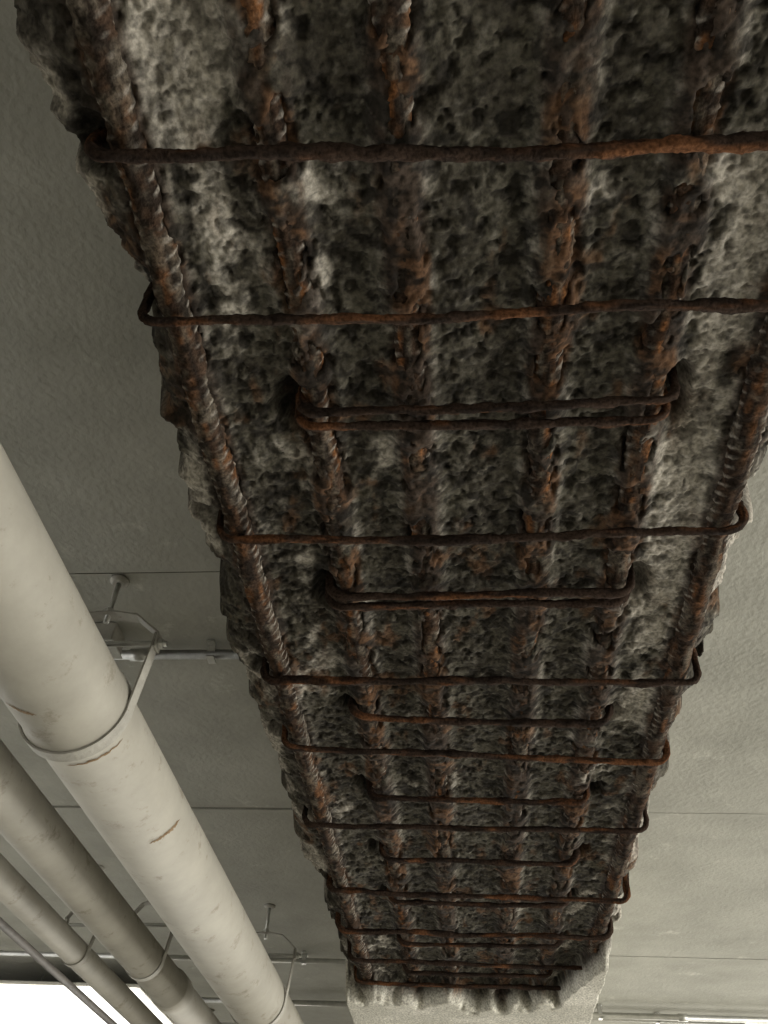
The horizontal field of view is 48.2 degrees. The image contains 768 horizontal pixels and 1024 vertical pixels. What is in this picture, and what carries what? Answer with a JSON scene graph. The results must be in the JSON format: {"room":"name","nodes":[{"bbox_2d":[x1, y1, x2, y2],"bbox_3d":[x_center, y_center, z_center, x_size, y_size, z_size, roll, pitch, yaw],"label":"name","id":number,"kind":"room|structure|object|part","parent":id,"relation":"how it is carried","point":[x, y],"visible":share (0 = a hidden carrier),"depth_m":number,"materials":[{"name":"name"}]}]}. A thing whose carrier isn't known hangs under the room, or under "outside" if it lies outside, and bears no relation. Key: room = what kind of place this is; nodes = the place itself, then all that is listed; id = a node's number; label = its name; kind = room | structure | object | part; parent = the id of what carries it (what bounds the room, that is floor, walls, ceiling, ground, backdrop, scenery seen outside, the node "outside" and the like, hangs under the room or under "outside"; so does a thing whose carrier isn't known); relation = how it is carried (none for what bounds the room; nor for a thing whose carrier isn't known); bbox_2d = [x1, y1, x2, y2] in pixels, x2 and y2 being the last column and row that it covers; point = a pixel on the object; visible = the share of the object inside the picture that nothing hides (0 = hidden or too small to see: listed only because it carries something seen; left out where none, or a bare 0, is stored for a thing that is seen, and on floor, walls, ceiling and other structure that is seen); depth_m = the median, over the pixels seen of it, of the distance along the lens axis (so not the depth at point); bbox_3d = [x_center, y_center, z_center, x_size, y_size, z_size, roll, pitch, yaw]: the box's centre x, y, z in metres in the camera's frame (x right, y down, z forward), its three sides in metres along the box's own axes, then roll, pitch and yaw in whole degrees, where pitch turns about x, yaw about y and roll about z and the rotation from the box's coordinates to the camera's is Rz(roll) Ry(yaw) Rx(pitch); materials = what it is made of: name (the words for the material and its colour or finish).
{"room":"parking garage","nodes":[
{"label":"parking garage","id":0,"kind":"room"},
{"bbox_2d":[0,975,174,1023],"bbox_3d":[-1.606,2.630,4.442,1.130,0.140,1.440,-1,-44,5],"label":"sky","id":1,"kind":"structure","parent":0,"point":[21,1002],"depth_m":3.99,"materials":[{"name":"white"}]},
{"bbox_2d":[0,0,767,1023],"bbox_3d":[0.306,1.315,3.240,14.000,0.251,13.500,-1,-44,5],"label":"ceiling","id":2,"kind":"structure","parent":0,"point":[83,431],"depth_m":2.13,"materials":[{"name":"concrete"}]},
{"bbox_2d":[61,864,104,967],"bbox_3d":[-1.046,1.412,3.008,0.164,0.336,0.044,-1,-44,5],"label":"hanger","id":3,"kind":"object","parent":2,"relation":"hanging from","point":[71,913],"visible":0.32,"depth_m":2.94,"materials":[{"name":"metal"}]},
{"bbox_2d":[18,574,167,761],"bbox_3d":[-0.600,0.308,1.770,0.292,0.435,0.044,-1,-44,5],"label":"hanger","id":4,"kind":"object","parent":2,"relation":"hanging from","point":[119,581],"visible":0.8,"depth_m":1.75,"materials":[{"name":"metal"}]},
{"bbox_3d":[-0.594,0.195,1.880,0.011,0.119,0.012,-1,-44,5],"label":"threaded rod","id":5,"kind":"part","parent":4,"relation":"part of","materials":[{"name":"metal"}]},
{"bbox_2d":[95,623,124,658],"bbox_3d":[-0.680,0.306,2.045,0.108,0.055,0.078,-1,-44,5],"label":"box","id":6,"kind":"object","parent":2,"relation":"attached to","point":[111,631],"visible":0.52,"depth_m":2.03,"materials":[{"name":"metal"}]},
{"bbox_2d":[125,901,172,981],"bbox_3d":[-0.787,1.389,2.932,0.204,0.386,0.044,-1,-44,5],"label":"hanger","id":7,"kind":"object","parent":2,"relation":"hanging from","point":[145,903],"visible":0.28,"depth_m":2.86,"materials":[{"name":"metal"}]},
{"bbox_2d":[0,950,345,964],"bbox_3d":[-1.606,1.954,3.813,3.065,0.043,0.060,-1,-44,5],"label":"conduit","id":8,"kind":"object","parent":2,"relation":"attached to","point":[304,959],"visible":0.3,"depth_m":3.71,"materials":[{"name":"metal"}]},
{"bbox_2d":[114,640,238,663],"bbox_3d":[-1.778,0.370,2.196,3.065,0.037,0.064,-1,-44,5],"label":"conduit","id":9,"kind":"object","parent":2,"relation":"attached to","point":[134,654],"visible":0.49,"depth_m":2.07,"materials":[{"name":"metal"}]},
{"bbox_2d":[229,903,300,1023],"bbox_3d":[-0.451,1.678,3.175,0.282,0.430,0.044,-1,-44,5],"label":"hanger","id":10,"kind":"object","parent":2,"relation":"hanging from","point":[269,906],"visible":0.71,"depth_m":3.19,"materials":[{"name":"metal"}]},
{"bbox_3d":[-0.445,1.568,3.282,0.011,0.124,0.012,-1,-44,5],"label":"threaded rod","id":11,"kind":"part","parent":10,"relation":"part of","materials":[{"name":"metal"}]},
{"bbox_2d":[201,997,347,1006],"bbox_3d":[-1.558,2.401,4.269,3.065,0.045,0.064,-1,-44,5],"label":"conduit","id":12,"kind":"object","parent":2,"relation":"attached to","point":[206,999],"visible":0.07,"depth_m":4.15,"materials":[{"name":"metal"}]},
{"bbox_2d":[14,0,767,1023],"bbox_3d":[0.356,2.184,3.717,1.043,0.338,11.600,-1,-44,5],"label":"concrete beam","id":13,"kind":"structure","parent":2,"relation":"attached to","point":[488,73],"depth_m":1.15,"materials":[{"name":"grey concrete"}]},
{"bbox_2d":[66,0,372,979],"bbox_3d":[-0.234,0.035,1.405,0.052,0.052,4.919,-1,-44,5],"label":"longitudinal rebar","id":14,"kind":"object","parent":13,"relation":"attached to","point":[93,23],"visible":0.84,"depth_m":1.14,"materials":[{"name":"metal"}]},
{"bbox_2d":[240,0,417,981],"bbox_3d":[-0.074,0.026,1.396,0.049,0.050,4.918,-1,-44,5],"label":"longitudinal rebar","id":15,"kind":"object","parent":13,"relation":"attached to","point":[259,16],"visible":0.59,"depth_m":1.19,"materials":[{"name":"metal"}]},
{"bbox_2d":[367,0,456,978],"bbox_3d":[0.062,0.024,1.384,0.049,0.048,4.918,-1,-44,5],"label":"longitudinal rebar","id":16,"kind":"object","parent":13,"relation":"attached to","point":[392,14],"visible":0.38,"depth_m":1.10,"materials":[{"name":"metal"}]},
{"bbox_2d":[84,128,767,164],"bbox_3d":[0.095,-0.410,0.935,0.858,0.098,0.026,0,-44,4],"label":"stirrup rebar","id":17,"kind":"object","parent":13,"relation":"attached to","point":[742,142],"visible":0.99,"depth_m":0.91,"materials":[{"name":"metal"}]},
{"bbox_2d":[137,282,767,327],"bbox_3d":[0.111,-0.271,1.077,0.856,0.097,0.026,0,-44,4],"label":"stirrup rebar","id":18,"kind":"object","parent":13,"relation":"attached to","point":[723,305],"visible":1,"depth_m":1.05,"materials":[{"name":"metal"}]},
{"bbox_2d":[353,965,560,990],"bbox_3d":[0.291,1.627,3.024,0.805,0.100,0.030,-1,-44,5],"label":"stirrup rebar","id":19,"kind":"object","parent":13,"relation":"attached to","point":[528,987],"visible":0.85,"depth_m":2.99,"materials":[{"name":"metal"}]},
{"bbox_2d":[347,939,582,970],"bbox_3d":[0.294,1.465,2.857,0.844,0.097,0.028,0,-44,3],"label":"stirrup rebar","id":20,"kind":"object","parent":13,"relation":"attached to","point":[443,963],"visible":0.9,"depth_m":2.83,"materials":[{"name":"metal"}]},
{"bbox_2d":[335,912,613,940],"bbox_3d":[0.273,1.264,2.649,0.857,0.099,0.028,0,-44,4],"label":"stirrup rebar","id":21,"kind":"object","parent":13,"relation":"attached to","point":[365,931],"visible":0.94,"depth_m":2.62,"materials":[{"name":"metal"}]},
{"bbox_2d":[302,804,648,834],"bbox_3d":[0.219,0.745,2.119,0.852,0.099,0.027,-1,-44,5],"label":"stirrup rebar","id":22,"kind":"object","parent":13,"relation":"attached to","point":[459,828],"visible":0.94,"depth_m":2.08,"materials":[{"name":"metal"}]},
{"bbox_2d":[281,724,670,765],"bbox_3d":[0.195,0.494,1.861,0.842,0.097,0.028,2,-44,2],"label":"stirrup rebar","id":23,"kind":"object","parent":13,"relation":"attached to","point":[450,753],"visible":0.93,"depth_m":1.83,"materials":[{"name":"metal"}]},
{"bbox_2d":[325,579,630,611],"bbox_3d":[0.158,0.137,1.489,0.529,0.083,0.024,-1,-44,4],"label":"stirrup rebar","id":24,"kind":"object","parent":13,"relation":"attached to","point":[574,603],"visible":0.86,"depth_m":1.46,"materials":[{"name":"metal"}]},
{"bbox_2d":[366,779,589,806],"bbox_3d":[0.218,0.645,2.008,0.523,0.083,0.025,0,-44,4],"label":"stirrup rebar","id":25,"kind":"object","parent":13,"relation":"attached to","point":[372,794],"visible":0.91,"depth_m":1.99,"materials":[{"name":"metal"}]},
{"bbox_2d":[403,964,552,977],"bbox_3d":[0.320,1.550,2.938,0.514,0.082,0.028,-3,-44,7],"label":"stirrup rebar","id":26,"kind":"object","parent":13,"relation":"attached to","point":[410,972],"visible":0.85,"depth_m":2.91,"materials":[{"name":"metal"}]},
{"bbox_2d":[326,873,630,903],"bbox_3d":[0.262,1.046,2.426,0.855,0.101,0.033,0,-44,4],"label":"stirrup rebar","id":27,"kind":"object","parent":13,"relation":"attached to","point":[329,881],"visible":0.94,"depth_m":2.40,"materials":[{"name":"metal"}]},
{"bbox_2d":[379,841,579,866],"bbox_3d":[0.249,0.892,2.263,0.530,0.084,0.028,0,-44,4],"label":"stirrup rebar","id":28,"kind":"object","parent":13,"relation":"attached to","point":[575,856],"visible":0.93,"depth_m":2.23,"materials":[{"name":"metal"}]},
{"bbox_2d":[387,888,571,908],"bbox_3d":[0.272,1.099,2.475,0.532,0.085,0.028,0,-44,4],"label":"stirrup rebar","id":29,"kind":"object","parent":13,"relation":"attached to","point":[415,902],"visible":0.9,"depth_m":2.45,"materials":[{"name":"metal"}]},
{"bbox_2d":[325,563,634,601],"bbox_3d":[0.160,0.118,1.469,0.530,0.082,0.022,-2,-44,5],"label":"stirrup rebar","id":30,"kind":"object","parent":13,"relation":"attached to","point":[598,593],"visible":0.94,"depth_m":1.44,"materials":[{"name":"metal"}]},
{"bbox_2d":[396,932,563,948],"bbox_3d":[0.302,1.341,2.726,0.530,0.085,0.036,-1,-44,5],"label":"stirrup rebar","id":31,"kind":"object","parent":13,"relation":"attached to","point":[400,940],"visible":0.89,"depth_m":2.70,"materials":[{"name":"metal"}]},
{"bbox_2d":[347,696,613,728],"bbox_3d":[0.197,0.400,1.756,0.545,0.086,0.030,0,-44,4],"label":"stirrup rebar","id":32,"kind":"object","parent":13,"relation":"attached to","point":[609,709],"visible":0.91,"depth_m":1.73,"materials":[{"name":"metal"}]},
{"bbox_2d":[260,648,701,688],"bbox_3d":[0.179,0.294,1.657,0.845,0.098,0.027,0,-44,4],"label":"stirrup rebar","id":33,"kind":"object","parent":13,"relation":"attached to","point":[450,680],"visible":0.94,"depth_m":1.62,"materials":[{"name":"metal"}]},
{"bbox_2d":[216,500,748,546],"bbox_3d":[0.145,0.010,1.366,0.842,0.102,0.033,-1,-44,5],"label":"stirrup rebar","id":34,"kind":"object","parent":13,"relation":"attached to","point":[418,540],"visible":0.96,"depth_m":1.33,"materials":[{"name":"metal"}]},
{"bbox_2d":[294,386,670,431],"bbox_3d":[0.132,-0.143,1.201,0.529,0.085,0.021,0,-44,4],"label":"stirrup rebar","id":35,"kind":"object","parent":13,"relation":"attached to","point":[606,422],"visible":0.93,"depth_m":1.17,"materials":[{"name":"metal"}]},
{"bbox_2d":[295,365,680,418],"bbox_3d":[0.138,-0.164,1.180,0.526,0.083,0.023,-2,-44,6],"label":"stirrup rebar","id":36,"kind":"object","parent":13,"relation":"attached to","point":[303,406],"visible":0.96,"depth_m":1.16,"materials":[{"name":"metal"}]},
{"bbox_2d":[497,0,587,982],"bbox_3d":[0.241,0.020,1.369,0.051,0.048,4.920,-1,-44,5],"label":"longitudinal rebar","id":37,"kind":"object","parent":13,"relation":"attached to","point":[547,371],"visible":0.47,"depth_m":1.13,"materials":[{"name":"metal"}]},
{"bbox_2d":[540,0,735,973],"bbox_3d":[0.381,0.017,1.357,0.050,0.048,4.918,-1,-44,5],"label":"longitudinal rebar","id":38,"kind":"object","parent":13,"relation":"attached to","point":[706,105],"visible":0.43,"depth_m":1.14,"materials":[{"name":"metal"}]},
{"bbox_2d":[587,312,767,953],"bbox_3d":[0.523,0.019,1.340,0.052,0.051,4.919,-1,-44,5],"label":"longitudinal rebar","id":39,"kind":"object","parent":13,"relation":"attached to","point":[747,427],"visible":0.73,"depth_m":1.43,"materials":[{"name":"metal"}]},
{"bbox_2d":[591,1012,767,1023],"bbox_3d":[3.120,2.390,3.952,4.560,0.042,0.058,-1,-44,5],"label":"conduit","id":40,"kind":"object","parent":2,"relation":"attached to","point":[593,1019],"visible":0.31,"depth_m":4.09,"materials":[{"name":"metal"}]},
{"bbox_2d":[592,1004,767,1022],"bbox_3d":[3.112,2.325,3.876,4.560,0.056,0.066,-1,-44,5],"label":"conduit","id":41,"kind":"object","parent":2,"relation":"attached to","point":[679,1017],"visible":0.89,"depth_m":4.01,"materials":[{"name":"metal"}]},
{"bbox_3d":[0.762,7.108,7.170,14.000,3.050,0.250,-1,-44,5],"label":"wall","id":42,"kind":"structure","parent":0,"visible":0},
{"bbox_2d":[0,917,116,1023],"bbox_3d":[-1.129,1.669,3.046,0.036,0.036,13.500,-1,-44,5],"label":"conduit","id":43,"kind":"object","parent":42,"relation":"attached to","point":[5,927],"visible":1,"depth_m":2.93,"materials":[{"name":"metal"}]},
{"bbox_3d":[-0.821,-1.736,-0.320,0.282,0.430,0.044,-1,-44,5],"label":"hanger","id":44,"kind":"object","parent":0,"visible":0},
{"bbox_2d":[0,443,303,1023],"bbox_3d":[-0.468,1.652,2.992,0.214,0.214,13.500,-1,-44,5],"label":"insulated pipe","id":45,"kind":"object","parent":44,"relation":"hanging from","point":[60,680],"visible":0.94,"depth_m":1.72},
{"bbox_3d":[-1.104,-1.537,-0.064,0.204,0.386,0.044,-1,-44,5],"label":"hanger","id":46,"kind":"object","parent":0,"visible":0},
{"bbox_2d":[0,739,221,1023],"bbox_3d":[-0.775,1.655,3.022,0.138,0.138,13.500,-1,-44,5],"label":"insulated pipe","id":47,"kind":"object","parent":46,"relation":"hanging from","point":[29,822],"visible":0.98,"depth_m":2.33,"materials":[{"name":"grey metal"}]},
{"bbox_3d":[-1.352,-1.410,0.119,0.164,0.336,0.044,-1,-44,5],"label":"hanger","id":48,"kind":"object","parent":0,"visible":0},
{"bbox_2d":[0,853,162,1023],"bbox_3d":[-1.037,1.638,3.066,0.092,0.092,13.500,-1,-44,5],"label":"insulated pipe","id":49,"kind":"object","parent":48,"relation":"hanging from","point":[17,894],"visible":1,"depth_m":2.79,"materials":[{"name":"grey metal"}]}
]}

